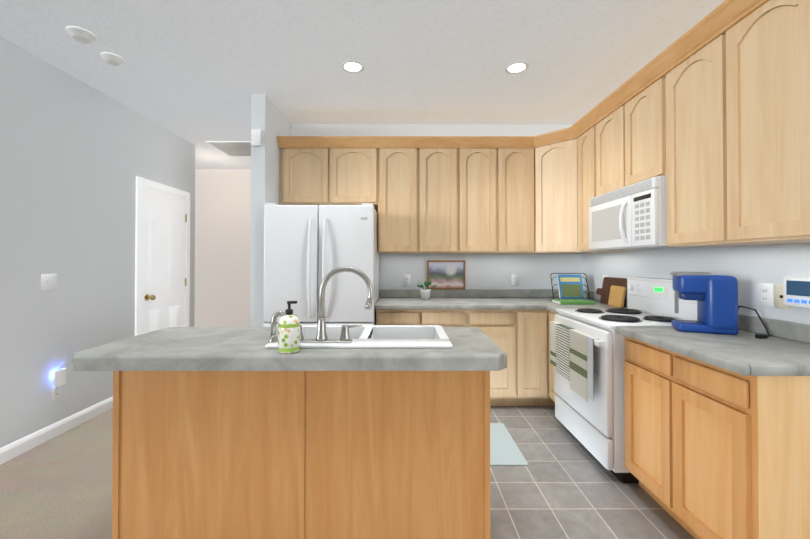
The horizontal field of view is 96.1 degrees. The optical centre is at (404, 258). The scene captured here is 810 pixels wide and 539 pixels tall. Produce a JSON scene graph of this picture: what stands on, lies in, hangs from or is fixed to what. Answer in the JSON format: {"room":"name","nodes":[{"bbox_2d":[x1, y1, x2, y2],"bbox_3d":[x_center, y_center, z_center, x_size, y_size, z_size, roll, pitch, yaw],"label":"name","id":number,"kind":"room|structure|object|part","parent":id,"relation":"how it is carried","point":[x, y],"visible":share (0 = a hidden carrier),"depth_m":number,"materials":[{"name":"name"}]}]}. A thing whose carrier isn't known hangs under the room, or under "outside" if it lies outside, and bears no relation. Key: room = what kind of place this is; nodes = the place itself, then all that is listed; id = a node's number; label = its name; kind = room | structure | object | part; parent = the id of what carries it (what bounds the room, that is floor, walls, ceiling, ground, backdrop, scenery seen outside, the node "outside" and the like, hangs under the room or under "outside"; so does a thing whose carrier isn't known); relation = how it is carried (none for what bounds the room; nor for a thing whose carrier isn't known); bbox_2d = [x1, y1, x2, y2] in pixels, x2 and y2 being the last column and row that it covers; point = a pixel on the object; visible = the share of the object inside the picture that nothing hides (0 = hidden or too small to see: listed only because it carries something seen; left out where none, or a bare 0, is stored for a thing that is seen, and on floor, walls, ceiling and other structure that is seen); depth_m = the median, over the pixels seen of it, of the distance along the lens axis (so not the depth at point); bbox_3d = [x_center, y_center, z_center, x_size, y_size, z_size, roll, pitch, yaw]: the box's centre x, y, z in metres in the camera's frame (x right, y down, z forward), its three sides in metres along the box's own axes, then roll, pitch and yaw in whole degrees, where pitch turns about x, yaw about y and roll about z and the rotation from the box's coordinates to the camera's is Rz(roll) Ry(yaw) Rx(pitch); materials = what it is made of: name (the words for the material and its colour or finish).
{"room":"kitchen","nodes":[
{"label":"kitchen","id":0,"kind":"room"},
{"bbox_2d":[0,409,112,538],"bbox_3d":[-1.952,1.320,1.240,8.200,0.050,9.200,0,-1,0],"label":"floor carpet","id":1,"kind":"object","parent":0,"point":[59,487],"depth_m":2.07,"materials":[{"name":"beige carpet"}]},
{"bbox_2d":[0,36,194,447],"bbox_3d":[-2.636,-0.072,0.557,0.130,2.720,7.810,0,-1,0],"label":"wall","id":2,"kind":"structure","parent":0,"point":[77,156],"depth_m":2.75,"materials":[{"name":"white paint"}]},
{"bbox_2d":[41,274,56,290],"bbox_3d":[-2.566,0.169,2.630,0.016,0.118,0.118,0,-1,0],"label":"light switch","id":3,"kind":"object","parent":2,"relation":"attached to","point":[48,281],"visible":1,"depth_m":2.62,"materials":[{"name":"white plastic"}]},
{"bbox_2d":[0,396,112,464],"bbox_3d":[-2.563,1.234,0.052,0.014,0.100,6.825,0,-1,0],"label":"baseboard","id":4,"kind":"structure","parent":2,"relation":"attached to","point":[12,450],"depth_m":2.63,"materials":[{"name":"white wood"}]},
{"bbox_2d":[52,368,65,400],"bbox_3d":[-2.548,0.928,2.688,0.052,0.216,0.086,0,-1,0],"label":"outlet","id":5,"kind":"object","parent":2,"relation":"attached to","point":[59,378],"depth_m":2.67,"materials":[{"name":"white plastic"}]},
{"bbox_3d":[-2.570,0.978,2.687,0.008,0.115,0.072,0,-1,0],"label":"electrical outlet","id":6,"kind":"part","parent":5,"relation":"part of","materials":[{"name":"white plastic"}]},
{"bbox_2d":[135,176,189,335],"bbox_3d":[-2.578,0.268,3.898,0.038,2.102,0.851,0,-1,0],"label":"door frame","id":7,"kind":"structure","parent":2,"relation":"attached to","point":[140,182],"depth_m":3.53,"materials":[{"name":"white paint"}]},
{"bbox_2d":[141,186,186,333],"bbox_3d":[-2.531,0.299,3.905,0.088,2.011,0.712,0,-1,0],"label":"door","id":8,"kind":"structure","parent":2,"relation":"in","point":[164,220],"depth_m":3.86,"materials":[{"name":"white paint"}]},
{"bbox_2d":[194,169,250,326],"bbox_3d":[-1.960,-0.025,5.693,8.200,2.720,0.120,0,-1,0],"label":"wall","id":9,"kind":"structure","parent":0,"point":[222,242],"depth_m":5.61,"materials":[{"name":"beige paint"}]},
{"bbox_2d":[250,94,289,326],"bbox_3d":[-1.256,-0.045,3.442,0.120,2.720,0.685,0,-1,0],"label":"wall","id":10,"kind":"structure","parent":0,"point":[270,121],"depth_m":3.11,"materials":[{"name":"white paint"}]},
{"bbox_2d":[251,129,260,145],"bbox_3d":[-1.265,-1.028,3.096,0.080,0.140,0.022,0,-1,0],"label":"sensor","id":11,"kind":"object","parent":10,"relation":"attached to","point":[255,137],"visible":1,"depth_m":3.08,"materials":[{"name":"white plastic"}]},
{"bbox_2d":[0,0,724,168],"bbox_3d":[-1.952,-1.465,1.266,8.200,0.080,9.200,0,-1,0],"label":"ceiling","id":12,"kind":"structure","parent":0,"point":[197,73],"depth_m":2.52,"materials":[{"name":"white paint"}]},
{"bbox_2d":[65,26,95,43],"bbox_3d":[-2.034,-1.394,2.285,0.144,0.043,0.144,0,-1,0],"label":"smoke detector","id":13,"kind":"object","parent":12,"relation":"attached to","point":[81,35],"visible":1,"depth_m":2.25,"materials":[{"name":"white plastic"}]},
{"bbox_2d":[100,52,123,65],"bbox_3d":[-2.054,-1.391,2.555,0.130,0.043,0.130,0,-1,0],"label":"smoke detector","id":14,"kind":"object","parent":12,"relation":"attached to","point":[112,59],"visible":0.96,"depth_m":2.53,"materials":[{"name":"white plastic"}]},
{"bbox_2d":[205,141,250,155],"bbox_3d":[-2.078,-1.386,4.620,0.600,0.016,0.590,0,-1,0],"label":"ceiling vent","id":15,"kind":"object","parent":12,"relation":"in","point":[235,148],"visible":0.67,"depth_m":4.52,"materials":[{"name":"white"}]},
{"bbox_2d":[341,60,363,72],"bbox_3d":[-0.384,-1.409,2.678,0.170,0.006,0.170,0,-1,0],"label":"recessed light","id":16,"kind":"object","parent":12,"relation":"in","point":[351,66],"visible":1,"depth_m":2.67,"materials":[{"name":"white plastic"}]},
{"bbox_2d":[505,61,528,73],"bbox_3d":[0.826,-1.409,2.690,0.170,0.006,0.170,0,-1,0],"label":"recessed light","id":17,"kind":"object","parent":12,"relation":"in","point":[518,67],"visible":1,"depth_m":2.69,"materials":[{"name":"white plastic"}]},
{"bbox_2d":[290,124,581,298],"bbox_3d":[0.324,-0.041,3.852,3.280,2.720,0.130,0,-1,0],"label":"wall","id":18,"kind":"structure","parent":0,"point":[497,270],"depth_m":3.79,"materials":[{"name":"white paint"}]},
{"bbox_2d":[278,144,336,205],"bbox_3d":[-0.922,-0.801,3.617,0.538,0.565,0.343,0,-1,0],"label":"upper cabinet","id":19,"kind":"object","parent":18,"relation":"attached to","point":[308,172],"depth_m":3.46,"materials":[{"name":"brown wood"}]},
{"bbox_2d":[337,144,380,204],"bbox_3d":[-0.522,-0.801,3.618,0.533,0.565,0.343,0,-1,0],"label":"upper cabinet","id":20,"kind":"object","parent":18,"relation":"attached to","point":[358,165],"depth_m":3.46,"materials":[{"name":"brown wood"}]},
{"bbox_2d":[373,144,428,252],"bbox_3d":[-0.066,-0.570,3.617,0.526,1.028,0.343,0,-1,0],"label":"upper cabinet","id":21,"kind":"object","parent":18,"relation":"attached to","point":[403,210],"depth_m":3.45,"materials":[{"name":"brown wood"}]},
{"bbox_2d":[404,275,410,285],"bbox_3d":[0.022,0.224,3.779,0.072,0.115,0.008,0,-1,0],"label":"electrical outlet","id":22,"kind":"object","parent":18,"relation":"attached to","point":[407,280],"visible":1,"depth_m":3.78,"materials":[{"name":"white plastic"}]},
{"bbox_2d":[427,260,464,288],"bbox_3d":[0.426,0.168,3.765,0.395,0.300,0.016,0,-1,0],"label":"framed art","id":23,"kind":"object","parent":18,"relation":"attached to","point":[445,274],"visible":0.9,"depth_m":3.77,"materials":[{"name":"multicoloured paper"}]},
{"bbox_2d":[429,144,468,252],"bbox_3d":[0.314,-0.570,3.618,0.526,1.028,0.343,0,-1,0],"label":"upper cabinet","id":24,"kind":"object","parent":18,"relation":"attached to","point":[448,163],"depth_m":3.46,"materials":[{"name":"brown wood"}]},
{"bbox_2d":[380,289,558,296],"bbox_3d":[0.792,0.361,3.771,2.096,0.085,0.021,0,-1,0],"label":"backsplash","id":25,"kind":"structure","parent":18,"relation":"attached to","point":[383,292],"depth_m":3.76,"materials":[{"name":"grey stone"}]},
{"bbox_2d":[469,144,488,252],"bbox_3d":[0.689,-0.570,3.618,0.515,1.028,0.343,0,-1,0],"label":"upper cabinet","id":26,"kind":"object","parent":18,"relation":"attached to","point":[478,153],"depth_m":3.46,"materials":[{"name":"brown wood"}]},
{"bbox_2d":[489,140,528,252],"bbox_3d":[1.045,-0.570,3.594,0.487,1.028,0.392,0,-1,0],"label":"upper cabinet","id":27,"kind":"object","parent":18,"relation":"attached to","point":[508,159],"depth_m":3.46,"materials":[{"name":"brown wood"}]},
{"bbox_2d":[511,274,517,285],"bbox_3d":[1.140,0.222,3.781,0.072,0.115,0.008,0,-1,0],"label":"electrical outlet","id":28,"kind":"object","parent":18,"relation":"attached to","point":[514,279],"visible":1,"depth_m":3.78,"materials":[{"name":"white plastic"}]},
{"bbox_2d":[529,128,601,252],"bbox_3d":[1.504,-0.571,3.441,0.676,1.028,0.701,0,-1,0],"label":"upper cabinet","id":29,"kind":"object","parent":18,"relation":"attached to","point":[552,155],"depth_m":3.33,"materials":[{"name":"brown wood"}]},
{"bbox_2d":[490,406,694,538],"bbox_3d":[0.296,1.311,2.659,3.100,0.013,2.230,0,-1,0],"label":"floor","id":30,"kind":"structure","parent":0,"point":[565,484],"depth_m":2.00,"materials":[{"name":"grey tile"}]},
{"bbox_2d":[108,370,495,538],"bbox_3d":[-0.440,0.877,1.807,1.604,0.845,0.521,0,-1,0],"label":"kitchen island","id":31,"kind":"object","parent":30,"relation":"on","point":[358,431],"depth_m":1.55,"materials":[{"name":"brown wood"}]},
{"bbox_2d":[72,327,506,369],"bbox_3d":[-0.470,0.417,1.764,1.776,0.062,0.644,0,-1,0],"label":"island countertop","id":32,"kind":"structure","parent":31,"relation":"on","point":[170,348],"depth_m":1.45,"materials":[{"name":"grey stone"}]},
{"bbox_2d":[278,301,299,353],"bbox_3d":[-0.477,0.279,1.499,0.087,0.207,0.087,0,-1,0],"label":"soap dispenser","id":33,"kind":"object","parent":32,"relation":"on","point":[288,332],"visible":1,"depth_m":1.47,"materials":[{"name":"ceramic"}]},
{"bbox_2d":[264,266,372,341],"bbox_3d":[-0.376,0.203,1.628,0.469,0.337,0.055,0,-1,0],"label":"faucet","id":34,"kind":"object","parent":32,"relation":"on","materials":[{"name":"silver metal"}]},
{"bbox_2d":[264,324,455,349],"bbox_3d":[-0.198,0.478,1.806,0.804,0.211,0.504,0,-1,0],"label":"sink","id":35,"kind":"object","parent":32,"relation":"in","point":[364,337],"depth_m":1.67,"materials":[{"name":"white ceramic"}]},
{"bbox_2d":[263,203,378,326],"bbox_3d":[-0.716,0.428,3.343,0.910,1.771,0.814,0,-1,0],"label":"refrigerator","id":36,"kind":"object","parent":30,"relation":"on","point":[308,249],"visible":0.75,"depth_m":3.00,"materials":[{"name":"white enameled metal"},{"name":"white plastic"},{"name":"black plastic"}]},
{"bbox_2d":[376,313,430,324],"bbox_3d":[-0.022,0.878,3.461,0.458,0.876,0.629,0,-1,0],"label":"base cabinet","id":37,"kind":"object","parent":30,"relation":"on","point":[381,318],"depth_m":3.15,"materials":[{"name":"brown wood"}]},
{"bbox_2d":[431,313,470,326],"bbox_3d":[0.305,0.878,3.461,0.477,0.876,0.629,0,-1,0],"label":"base cabinet","id":38,"kind":"object","parent":30,"relation":"on","point":[443,319],"depth_m":3.15,"materials":[{"name":"brown wood"}]},
{"bbox_2d":[471,313,506,405],"bbox_3d":[0.788,0.878,3.462,0.489,0.876,0.629,0,-1,0],"label":"base cabinet","id":39,"kind":"object","parent":30,"relation":"on","point":[494,325],"depth_m":3.16,"materials":[{"name":"brown wood"}]},
{"bbox_2d":[490,423,528,465],"bbox_3d":[0.336,1.300,2.579,0.880,0.006,0.590,0,-1,0],"label":"mat","id":40,"kind":"object","parent":30,"relation":"on","point":[505,450],"visible":0.36,"depth_m":2.47,"materials":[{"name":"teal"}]},
{"bbox_2d":[507,313,542,405],"bbox_3d":[1.077,0.877,3.434,0.372,0.876,0.686,0,-1,0],"label":"base cabinet","id":41,"kind":"object","parent":30,"relation":"on","point":[524,330],"depth_m":3.16,"materials":[{"name":"brown wood"}]},
{"bbox_2d":[375,297,626,312],"bbox_3d":[0.793,0.418,3.320,2.096,0.036,0.922,0,-1,0],"label":"countertop","id":42,"kind":"structure","parent":41,"relation":"on","point":[385,304],"depth_m":3.17,"materials":[{"name":"grey stone"}]},
{"bbox_2d":[417,281,435,299],"bbox_3d":[0.212,0.300,3.557,0.194,0.201,0.179,0,-1,0],"label":"plant pot","id":43,"kind":"object","parent":42,"relation":"on","point":[425,293],"visible":1,"depth_m":3.52,"materials":[{"name":"white ceramic"}]},
{"bbox_2d":[550,273,593,300],"bbox_3d":[1.574,0.269,3.477,0.348,0.262,0.267,0,-1,0],"label":"cookbook stand","id":44,"kind":"object","parent":42,"relation":"on","point":[570,286],"visible":0.79,"depth_m":3.44,"materials":[{"name":"black plastic"}]},
{"bbox_2d":[552,299,594,304],"bbox_3d":[1.495,0.385,3.240,0.300,0.026,0.190,0,-1,0],"label":"book","id":45,"kind":"object","parent":42,"relation":"on","point":[573,302],"visible":1,"depth_m":3.15,"materials":[{"name":"green paper"}]},
{"bbox_2d":[596,277,626,307],"bbox_3d":[1.771,0.279,3.131,0.057,0.235,0.430,0,-1,0],"label":"cutting board","id":46,"kind":"object","parent":42,"relation":"on","point":[604,290],"visible":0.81,"depth_m":3.15,"materials":[{"name":"brown wood"}]},
{"bbox_2d":[608,285,625,307],"bbox_3d":[1.737,0.310,2.984,0.045,0.171,0.185,0,-1,0],"label":"cutting board","id":47,"kind":"object","parent":42,"relation":"on","point":[617,296],"visible":0.96,"depth_m":2.96,"materials":[{"name":"brown wood"}]},
{"bbox_2d":[543,313,618,405],"bbox_3d":[1.507,0.874,3.014,0.669,0.876,0.312,0,-1,0],"label":"base cabinet","id":48,"kind":"object","parent":30,"relation":"on","point":[549,393],"depth_m":3.15,"materials":[{"name":"brown wood"}]},
{"bbox_2d":[550,277,697,482],"bbox_3d":[1.483,0.722,2.477,0.717,1.168,0.754,0,-1,0],"label":"range","id":49,"kind":"object","parent":30,"relation":"on","point":[587,352],"visible":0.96,"depth_m":2.30,"materials":[{"name":"white metal"}]},
{"bbox_2d":[619,333,654,499],"bbox_3d":[1.545,0.863,1.865,0.598,0.876,0.455,0,-1,0],"label":"base cabinet","id":50,"kind":"object","parent":30,"relation":"on","point":[639,363],"depth_m":1.94,"materials":[{"name":"brown wood"}]},
{"bbox_2d":[655,345,809,538],"bbox_3d":[1.545,0.860,1.538,0.598,0.876,0.472,0,-1,0],"label":"base cabinet","id":51,"kind":"object","parent":30,"relation":"on","point":[717,436],"depth_m":1.40,"materials":[{"name":"brown wood"}]},
{"bbox_2d":[615,326,809,376],"bbox_3d":[1.532,0.405,1.696,0.624,0.041,0.803,0,-1,0],"label":"countertop","id":52,"kind":"structure","parent":51,"relation":"on","point":[744,353],"depth_m":1.55,"materials":[{"name":"grey stone"}]},
{"bbox_2d":[670,272,769,337],"bbox_3d":[1.625,0.229,1.911,0.351,0.314,0.324,0,-1,0],"label":"coffee maker","id":53,"kind":"object","parent":52,"relation":"on","point":[715,297],"visible":1,"depth_m":1.87,"materials":[{"name":"blue plastic"}]},
{"bbox_3d":[1.750,0.313,1.829,0.102,0.144,0.161,0,-1,0],"label":"cord","id":54,"kind":"part","parent":53,"relation":"part of","materials":[{"name":"black plastic"}]},
{"bbox_2d":[582,243,809,323],"bbox_3d":[1.910,-0.075,0.225,0.120,2.720,7.130,0,-1,0],"label":"wall","id":55,"kind":"structure","parent":0,"point":[749,267],"depth_m":2.06,"materials":[{"name":"white paint"}]},
{"bbox_2d":[597,104,616,194],"bbox_3d":[1.671,-0.785,2.646,0.344,0.615,0.448,0,-1,0],"label":"upper cabinet","id":56,"kind":"object","parent":55,"relation":"attached to","point":[604,119],"depth_m":2.72,"materials":[{"name":"brown wood"}]},
{"bbox_2d":[577,116,638,251],"bbox_3d":[1.652,-0.575,3.012,0.382,1.028,0.433,0,-1,0],"label":"upper cabinet","id":57,"kind":"object","parent":55,"relation":"attached to","point":[588,146],"depth_m":3.02,"materials":[{"name":"brown wood"}]},
{"bbox_2d":[613,68,664,188],"bbox_3d":[1.672,-0.788,2.335,0.344,0.615,0.448,0,-1,0],"label":"upper cabinet","id":58,"kind":"object","parent":55,"relation":"attached to","point":[638,156],"depth_m":2.35,"materials":[{"name":"brown wood"}]},
{"bbox_2d":[589,176,694,249],"bbox_3d":[1.618,-0.272,2.486,0.448,0.409,0.754,0,-1,0],"label":"microwave","id":59,"kind":"object","parent":58,"relation":"attached to","point":[632,217],"visible":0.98,"depth_m":2.33,"materials":[{"name":"white plastic"}]},
{"bbox_2d":[661,36,708,246],"bbox_3d":[1.672,-0.585,1.912,0.344,1.028,0.541,0,-1,0],"label":"upper cabinet","id":60,"kind":"object","parent":55,"relation":"attached to","point":[682,79],"depth_m":1.96,"materials":[{"name":"brown wood"}]},
{"bbox_2d":[584,290,809,344],"bbox_3d":[1.832,0.350,2.535,0.021,0.085,2.455,0,-1,0],"label":"backsplash","id":61,"kind":"structure","parent":55,"relation":"attached to","point":[794,331],"depth_m":1.80,"materials":[{"name":"grey stone"}]},
{"bbox_2d":[705,0,809,246],"bbox_3d":[1.673,-0.589,1.544,0.344,1.028,0.468,0,-1,0],"label":"upper cabinet","id":62,"kind":"object","parent":55,"relation":"attached to","point":[708,115],"depth_m":1.55,"materials":[{"name":"brown wood"}]},
{"bbox_2d":[758,283,772,306],"bbox_3d":[1.842,0.186,1.860,0.009,0.118,0.075,0,-1,0],"label":"outlet","id":63,"kind":"object","parent":55,"relation":"attached to","point":[765,295],"visible":1,"depth_m":1.86,"materials":[{"name":"white plastic"}]},
{"bbox_2d":[774,284,789,308],"bbox_3d":[1.843,0.186,1.779,0.007,0.115,0.072,0,-1,0],"label":"outlet","id":64,"kind":"object","parent":55,"relation":"attached to","point":[778,296],"visible":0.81,"depth_m":1.79,"materials":[{"name":"beige plastic"}]},
{"bbox_2d":[783,276,809,308],"bbox_3d":[1.829,0.155,1.638,0.034,0.141,0.224,0,-1,0],"label":"keypad","id":65,"kind":"object","parent":55,"relation":"attached to","point":[796,291],"visible":0.96,"depth_m":1.68,"materials":[{"name":"white plastic"}]}
]}

